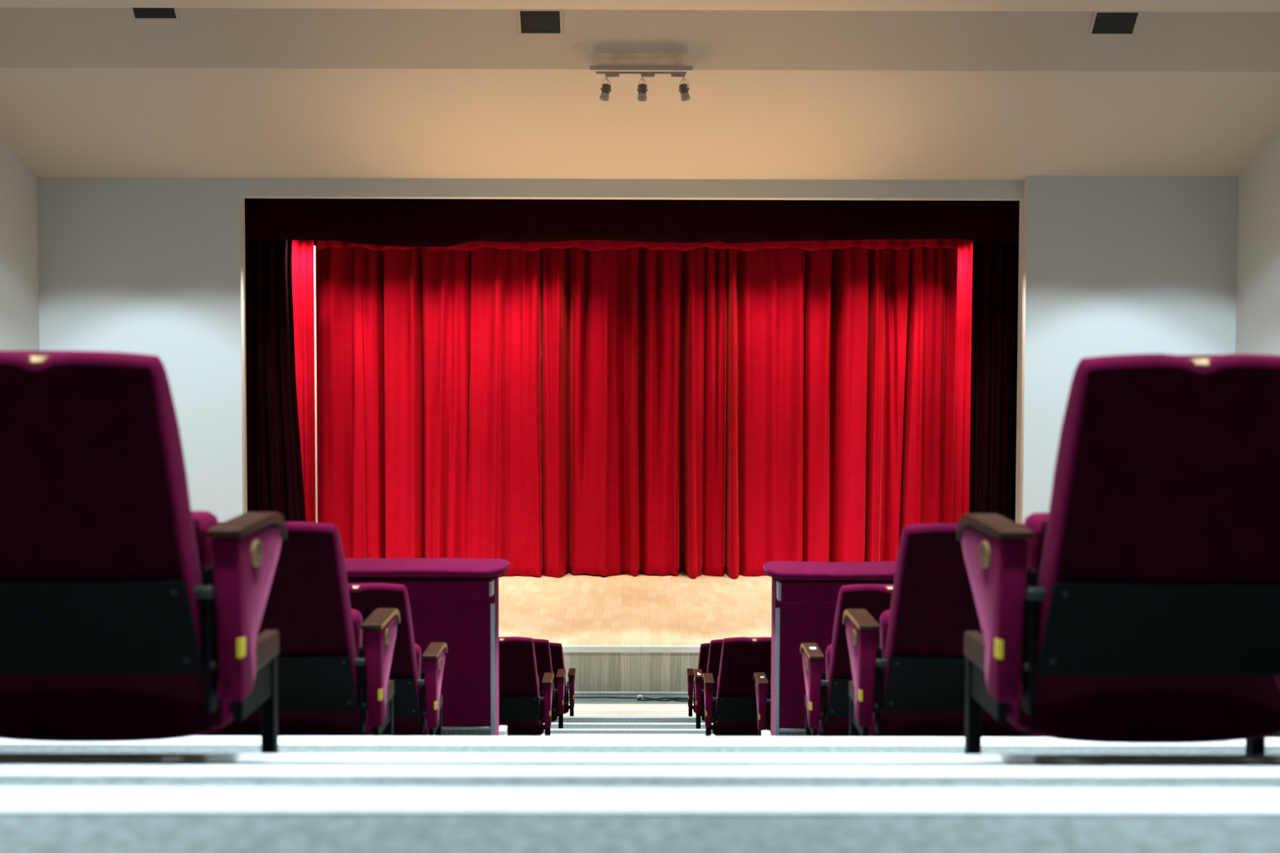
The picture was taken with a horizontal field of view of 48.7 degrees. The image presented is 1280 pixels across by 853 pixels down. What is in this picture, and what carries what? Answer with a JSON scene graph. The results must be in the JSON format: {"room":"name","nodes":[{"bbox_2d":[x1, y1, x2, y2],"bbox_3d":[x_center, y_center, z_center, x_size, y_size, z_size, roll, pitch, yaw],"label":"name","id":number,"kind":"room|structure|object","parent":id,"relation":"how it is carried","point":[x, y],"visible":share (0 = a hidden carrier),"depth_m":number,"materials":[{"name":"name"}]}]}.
{"room":"event venue","nodes":[
{"label":"event venue","id":0,"kind":"room"},
{"bbox_2d":[0,137,39,351],"bbox_3d":[-8.725,-0.400,9.079,0.200,8.910,23.250,0,2,0],"label":"wall","id":1,"kind":"structure","parent":0,"point":[19,247],"depth_m":19.72,"materials":[{"name":"grey paint"}]},
{"bbox_2d":[36,175,1239,524],"bbox_3d":[-0.054,-0.676,20.539,17.240,8.188,0.400,0,2,0],"label":"wall","id":2,"kind":"structure","parent":0,"point":[1108,265],"depth_m":20.37,"materials":[{"name":"grey paint"}]},
{"bbox_2d":[0,0,1279,180],"bbox_3d":[0.004,-4.020,8.947,17.240,1.822,23.200,0,2,0],"label":"ceiling","id":3,"kind":"structure","parent":0,"point":[993,90],"depth_m":17.88,"materials":[{"name":"beige paint"}]},
{"bbox_2d":[128,7,180,21],"bbox_3d":[-5.763,-4.926,16.786,0.562,0.185,0.188,0,2,0],"label":"ceiling vent","id":4,"kind":"object","parent":3,"relation":"in","point":[144,14],"visible":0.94,"depth_m":16.82,"materials":[{"name":"metal"}]},
{"bbox_2d":[132,7,176,17],"bbox_3d":[-5.763,-4.929,16.788,0.492,0.128,0.131,0,2,0],"label":"grille","id":5,"kind":"object","parent":4,"relation":"attached to","point":[137,12],"depth_m":16.80,"materials":[{"name":"grey metal"}]},
{"bbox_2d":[516,8,563,35],"bbox_3d":[-1.190,-4.833,16.897,0.541,0.271,0.276,0,2,0],"label":"ceiling vent","id":6,"kind":"object","parent":3,"relation":"in","point":[531,22],"visible":1,"depth_m":16.90,"materials":[{"name":"metal"}]},
{"bbox_2d":[590,65,693,101],"bbox_3d":[0.016,-4.202,17.347,1.255,0.393,0.221,0,2,0],"label":"track light","id":7,"kind":"object","parent":3,"relation":"attached to","point":[610,71],"visible":1,"depth_m":17.36,"materials":[{"name":"grey paint"}]},
{"bbox_2d":[1087,10,1142,36],"bbox_3d":[5.676,-4.826,16.917,0.561,0.261,0.265,0,2,0],"label":"ceiling vent","id":8,"kind":"object","parent":3,"relation":"in","point":[1104,23],"visible":1,"depth_m":16.93,"materials":[{"name":"metal"}]},
{"bbox_2d":[1091,12,1137,33],"bbox_3d":[5.676,-4.829,16.920,0.491,0.204,0.208,0,2,0],"label":"grille","id":9,"kind":"object","parent":8,"relation":"attached to","point":[1101,22],"depth_m":16.91,"materials":[{"name":"grey metal"}]},
{"bbox_2d":[0,703,1279,852],"bbox_3d":[-0.004,2.169,7.578,17.240,3.940,19.970,0,2,0],"label":"floor","id":10,"kind":"structure","parent":0,"point":[19,833],"depth_m":1.57,"materials":[{"name":"grey carpet"}]},
{"bbox_2d":[0,351,286,753],"bbox_3d":[-1.108,0.325,2.939,0.648,0.957,0.525,0,2,0],"label":"chair","id":11,"kind":"object","parent":10,"relation":"on","point":[129,613],"visible":0.98,"depth_m":2.74,"materials":[{"name":"fabric"}]},
{"bbox_2d":[199,521,399,736],"bbox_3d":[-1.179,0.778,4.837,0.648,0.957,0.525,0,2,0],"label":"chair","id":12,"kind":"object","parent":10,"relation":"on","point":[324,668],"visible":0.65,"depth_m":4.64,"materials":[{"name":"fabric"}]},
{"bbox_2d":[195,558,509,736],"bbox_3d":[-4.694,1.345,8.330,7.824,1.115,0.500,0,2,0],"label":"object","id":13,"kind":"structure","parent":10,"relation":"on","point":[453,602],"depth_m":8.25,"materials":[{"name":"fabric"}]},
{"bbox_2d":[498,725,507,736],"bbox_3d":[-0.845,1.917,8.695,0.050,0.130,0.130,0,2,0],"label":"trim","id":14,"kind":"structure","parent":13,"relation":"attached to","point":[503,730],"depth_m":8.64,"materials":[{"name":"white metal"}]},
{"bbox_2d":[347,582,447,736],"bbox_3d":[-1.268,1.186,6.727,0.648,0.957,0.525,0,2,0],"label":"chair","id":15,"kind":"object","parent":10,"relation":"on","point":[409,700],"visible":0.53,"depth_m":6.54,"materials":[{"name":"fabric"}]},
{"bbox_2d":[498,636,554,736],"bbox_3d":[-0.979,2.008,10.566,0.648,0.957,0.480,0,2,0],"label":"chair","id":16,"kind":"object","parent":10,"relation":"on","point":[520,709],"visible":0.66,"depth_m":10.39,"materials":[{"name":"fabric"}]},
{"bbox_2d":[533,639,565,728],"bbox_3d":[-0.999,2.340,12.674,0.648,0.957,0.480,0,2,0],"label":"chair","id":17,"kind":"object","parent":10,"relation":"on","point":[542,647],"visible":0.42,"depth_m":12.51,"materials":[{"name":"fabric"}]},
{"bbox_2d":[549,642,576,716],"bbox_3d":[-1.003,2.696,14.791,0.648,0.957,0.480,0,2,0],"label":"chair","id":18,"kind":"object","parent":10,"relation":"on","point":[556,649],"visible":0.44,"depth_m":14.65,"materials":[{"name":"fabric"}]},
{"bbox_2d":[539,733,715,736],"bbox_3d":[-0.021,2.475,11.274,17.200,0.036,0.054,0,2,0],"label":"trim","id":19,"kind":"structure","parent":10,"relation":"attached to","point":[542,735],"depth_m":11.27,"materials":[{"name":"white metal"}]},
{"bbox_2d":[542,722,712,724],"bbox_3d":[-0.031,2.810,13.301,17.200,0.036,0.054,0,2,0],"label":"trim","id":20,"kind":"structure","parent":10,"relation":"attached to","point":[552,723],"depth_m":13.29,"materials":[{"name":"white metal"}]},
{"bbox_2d":[557,716,701,718],"bbox_3d":[-0.036,2.985,14.444,17.200,0.036,0.054,0,2,0],"label":"trim","id":21,"kind":"structure","parent":10,"relation":"attached to","point":[557,717],"depth_m":14.43,"materials":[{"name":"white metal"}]},
{"bbox_2d":[563,715,696,716],"bbox_3d":[-0.041,3.167,15.410,17.200,0.036,0.054,0,2,0],"label":"trim","id":22,"kind":"structure","parent":10,"relation":"attached to","point":[563,715],"depth_m":15.40,"materials":[{"name":"white metal"}]},
{"bbox_2d":[566,694,693,704],"bbox_3d":[-0.050,3.345,17.358,17.220,0.006,0.479,0,2,0],"label":"trim","id":23,"kind":"structure","parent":10,"relation":"attached to","point":[577,700],"depth_m":17.30,"materials":[{"name":"grey carpet"}]},
{"bbox_2d":[574,696,636,698],"bbox_3d":[-1.077,3.328,17.388,2.074,0.021,0.051,0,2,0],"label":"power cable","id":24,"kind":"object","parent":23,"relation":"on","point":[575,696],"visible":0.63,"depth_m":17.39,"materials":[{"name":"black rubber"}]},
{"bbox_2d":[636,697,693,702],"bbox_3d":[0.394,3.335,17.296,0.860,0.020,0.181,0,2,0],"label":"power cable","id":25,"kind":"object","parent":23,"relation":"on","point":[684,699],"visible":0.86,"depth_m":17.29,"materials":[{"name":"black rubber"}]},
{"bbox_2d":[550,728,711,730],"bbox_3d":[-0.026,2.644,12.258,17.200,0.036,0.054,0,2,0],"label":"trim","id":26,"kind":"structure","parent":10,"relation":"attached to","point":[550,729],"depth_m":12.24,"materials":[{"name":"white metal"}]},
{"bbox_2d":[568,710,693,711],"bbox_3d":[-0.044,3.271,16.213,17.200,0.036,0.054,0,2,0],"label":"trim","id":27,"kind":"structure","parent":10,"relation":"attached to","point":[569,710],"depth_m":16.21,"materials":[{"name":"white metal"}]},
{"bbox_2d":[498,570,771,694],"bbox_3d":[-0.066,2.886,21.296,17.236,0.608,7.452,0,2,0],"label":"stage","id":28,"kind":"object","parent":10,"relation":"on","point":[622,633],"visible":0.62,"depth_m":19.46,"materials":[{"name":"brown wood"}]},
{"bbox_2d":[244,239,306,521],"bbox_3d":[-5.408,-0.358,21.124,1.051,5.852,0.198,0,2,0],"label":"curtain","id":29,"kind":"object","parent":28,"relation":"on","point":[275,484],"visible":0.59,"depth_m":21.09,"materials":[{"name":"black fabric"}]},
{"bbox_2d":[291,240,315,522],"bbox_3d":[-5.599,-0.331,22.375,0.952,5.696,0.137,0,2,0],"label":"curtain","id":30,"kind":"object","parent":28,"relation":"on","point":[302,251],"visible":0.2,"depth_m":22.35,"materials":[{"name":"red fabric"}]},
{"bbox_2d":[313,245,317,522],"bbox_3d":[-5.083,-0.143,22.190,0.026,5.358,0.030,0,2,0],"label":"pole","id":31,"kind":"object","parent":28,"relation":"on","point":[314,246],"visible":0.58,"depth_m":22.16,"materials":[{"name":"white metal"}]},
{"bbox_2d":[315,240,957,578],"bbox_3d":[-0.025,-0.379,23.649,10.688,5.726,1.051,0,2,1],"label":"stage curtain","id":32,"kind":"object","parent":28,"relation":"on","point":[554,412],"visible":0.88,"depth_m":23.44,"materials":[{"name":"red fabric"}]},
{"bbox_2d":[316,238,958,251],"bbox_3d":[0.018,-3.028,22.902,10.471,0.388,0.194,0,2,0],"label":"pelmet","id":33,"kind":"object","parent":32,"relation":"attached to","point":[875,244],"visible":0.27,"depth_m":22.91,"materials":[{"name":"red fabric"}]},
{"bbox_2d":[951,239,973,523],"bbox_3d":[5.378,-0.305,22.421,0.863,5.696,0.135,0,2,0],"label":"curtain","id":34,"kind":"object","parent":28,"relation":"on","point":[962,415],"visible":0.2,"depth_m":22.41,"materials":[{"name":"red fabric"}]},
{"bbox_2d":[968,240,1018,522],"bbox_3d":[5.334,-0.333,21.173,0.827,5.851,0.191,0,2,0],"label":"curtain","id":35,"kind":"object","parent":28,"relation":"on","point":[995,264],"visible":0.57,"depth_m":21.14,"materials":[{"name":"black fabric"}]},
{"bbox_2d":[0,787,1279,815],"bbox_3d":[0.026,0.449,1.637,17.200,0.036,0.089,0,2,0],"label":"trim","id":36,"kind":"structure","parent":10,"relation":"attached to","point":[314,801],"depth_m":1.63,"materials":[{"name":"white metal"}]},
{"bbox_2d":[0,765,1279,778],"bbox_3d":[0.023,0.573,2.283,17.200,0.036,0.054,0,2,0],"label":"trim","id":37,"kind":"structure","parent":10,"relation":"attached to","point":[378,771],"depth_m":2.27,"materials":[{"name":"white metal"}]},
{"bbox_2d":[0,753,1279,764],"bbox_3d":[0.020,0.690,2.873,17.200,0.036,0.054,0,2,0],"label":"trim","id":38,"kind":"structure","parent":10,"relation":"attached to","point":[4,757],"depth_m":2.87,"materials":[{"name":"white metal"}]},
{"bbox_2d":[0,738,1279,746],"bbox_3d":[0.017,0.798,3.501,17.200,0.036,0.054,0,2,0],"label":"trim","id":39,"kind":"structure","parent":10,"relation":"attached to","point":[172,742],"depth_m":3.49,"materials":[{"name":"white metal"}]},
{"bbox_2d":[686,643,710,716],"bbox_3d":[0.819,2.700,14.800,0.648,0.957,0.480,0,2,0],"label":"chair","id":40,"kind":"object","parent":10,"relation":"on","point":[704,647],"visible":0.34,"depth_m":14.67,"materials":[{"name":"fabric"}]},
{"bbox_2d":[693,639,723,728],"bbox_3d":[0.814,2.344,12.681,0.648,0.957,0.480,0,2,0],"label":"chair","id":41,"kind":"object","parent":10,"relation":"on","point":[715,646],"visible":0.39,"depth_m":12.51,"materials":[{"name":"fabric"}]},
{"bbox_2d":[179,736,1279,740],"bbox_3d":[0.015,0.909,4.037,17.200,0.036,0.054,0,2,0],"label":"trim","id":42,"kind":"structure","parent":10,"relation":"attached to","point":[191,737],"depth_m":4.05,"materials":[{"name":"white metal"}]},
{"bbox_2d":[702,636,771,737],"bbox_3d":[0.802,2.012,10.573,0.648,0.957,0.480,0,2,0],"label":"chair","id":43,"kind":"object","parent":10,"relation":"on","point":[735,711],"visible":0.67,"depth_m":10.39,"materials":[{"name":"fabric"}]},
{"bbox_2d":[753,672,771,737],"bbox_3d":[1.120,1.851,9.674,0.648,0.957,0.480,0,2,0],"label":"chair","id":44,"kind":"object","parent":10,"relation":"on","point":[763,704],"visible":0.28,"depth_m":9.56,"materials":[{"name":"fabric"}]},
{"bbox_2d":[800,583,893,737],"bbox_3d":[1.111,1.192,6.737,0.648,0.957,0.525,0,2,0],"label":"chair","id":45,"kind":"object","parent":10,"relation":"on","point":[833,686],"visible":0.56,"depth_m":6.56,"materials":[{"name":"fabric"}]},
{"bbox_2d":[842,522,1041,737],"bbox_3d":[1.049,0.783,4.846,0.648,0.957,0.525,0,2,0],"label":"chair","id":46,"kind":"object","parent":10,"relation":"on","point":[917,668],"visible":0.66,"depth_m":4.65,"materials":[{"name":"fabric"}]},
{"bbox_2d":[763,560,1279,737],"bbox_3d":[4.665,1.375,8.372,7.858,1.098,0.500,0,2,0],"label":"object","id":47,"kind":"structure","parent":10,"relation":"on","point":[805,594],"depth_m":8.26,"materials":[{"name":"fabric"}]},
{"bbox_2d":[760,730,770,737],"bbox_3d":[0.777,1.949,8.703,0.053,0.130,0.130,0,2,0],"label":"trim","id":48,"kind":"structure","parent":47,"relation":"attached to","point":[763,733],"depth_m":8.69,"materials":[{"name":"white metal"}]},
{"bbox_2d":[956,353,1279,754],"bbox_3d":[1.030,0.330,2.949,0.648,0.957,0.525,0,2,0],"label":"chair","id":49,"kind":"object","parent":10,"relation":"on","point":[1144,606],"visible":0.98,"depth_m":2.75,"materials":[{"name":"fabric"}]},
{"bbox_2d":[1245,675,1279,755],"bbox_3d":[1.667,0.331,2.951,0.648,0.957,0.525,0,2,0],"label":"chair","id":50,"kind":"object","parent":10,"relation":"on","point":[1255,746],"visible":0.02,"depth_m":3.17,"materials":[{"name":"metal"}]},
{"bbox_2d":[1235,133,1279,355],"bbox_3d":[8.715,-0.360,9.155,0.200,8.910,23.250,0,2,0],"label":"wall","id":51,"kind":"structure","parent":0,"point":[1258,264],"depth_m":19.57,"materials":[{"name":"grey paint"}]},
{"bbox_3d":[-0.132,-2.296,22.801,15.200,9.636,4.450,0,2,0],"label":"wall","id":52,"kind":"structure","parent":0,"visible":0},
{"bbox_2d":[244,198,1019,246],"bbox_3d":[-0.089,-3.044,20.759,11.482,0.823,0.135,0,2,0],"label":"valance","id":53,"kind":"object","parent":52,"relation":"hanging from","point":[375,221],"visible":0.8,"depth_m":20.78,"materials":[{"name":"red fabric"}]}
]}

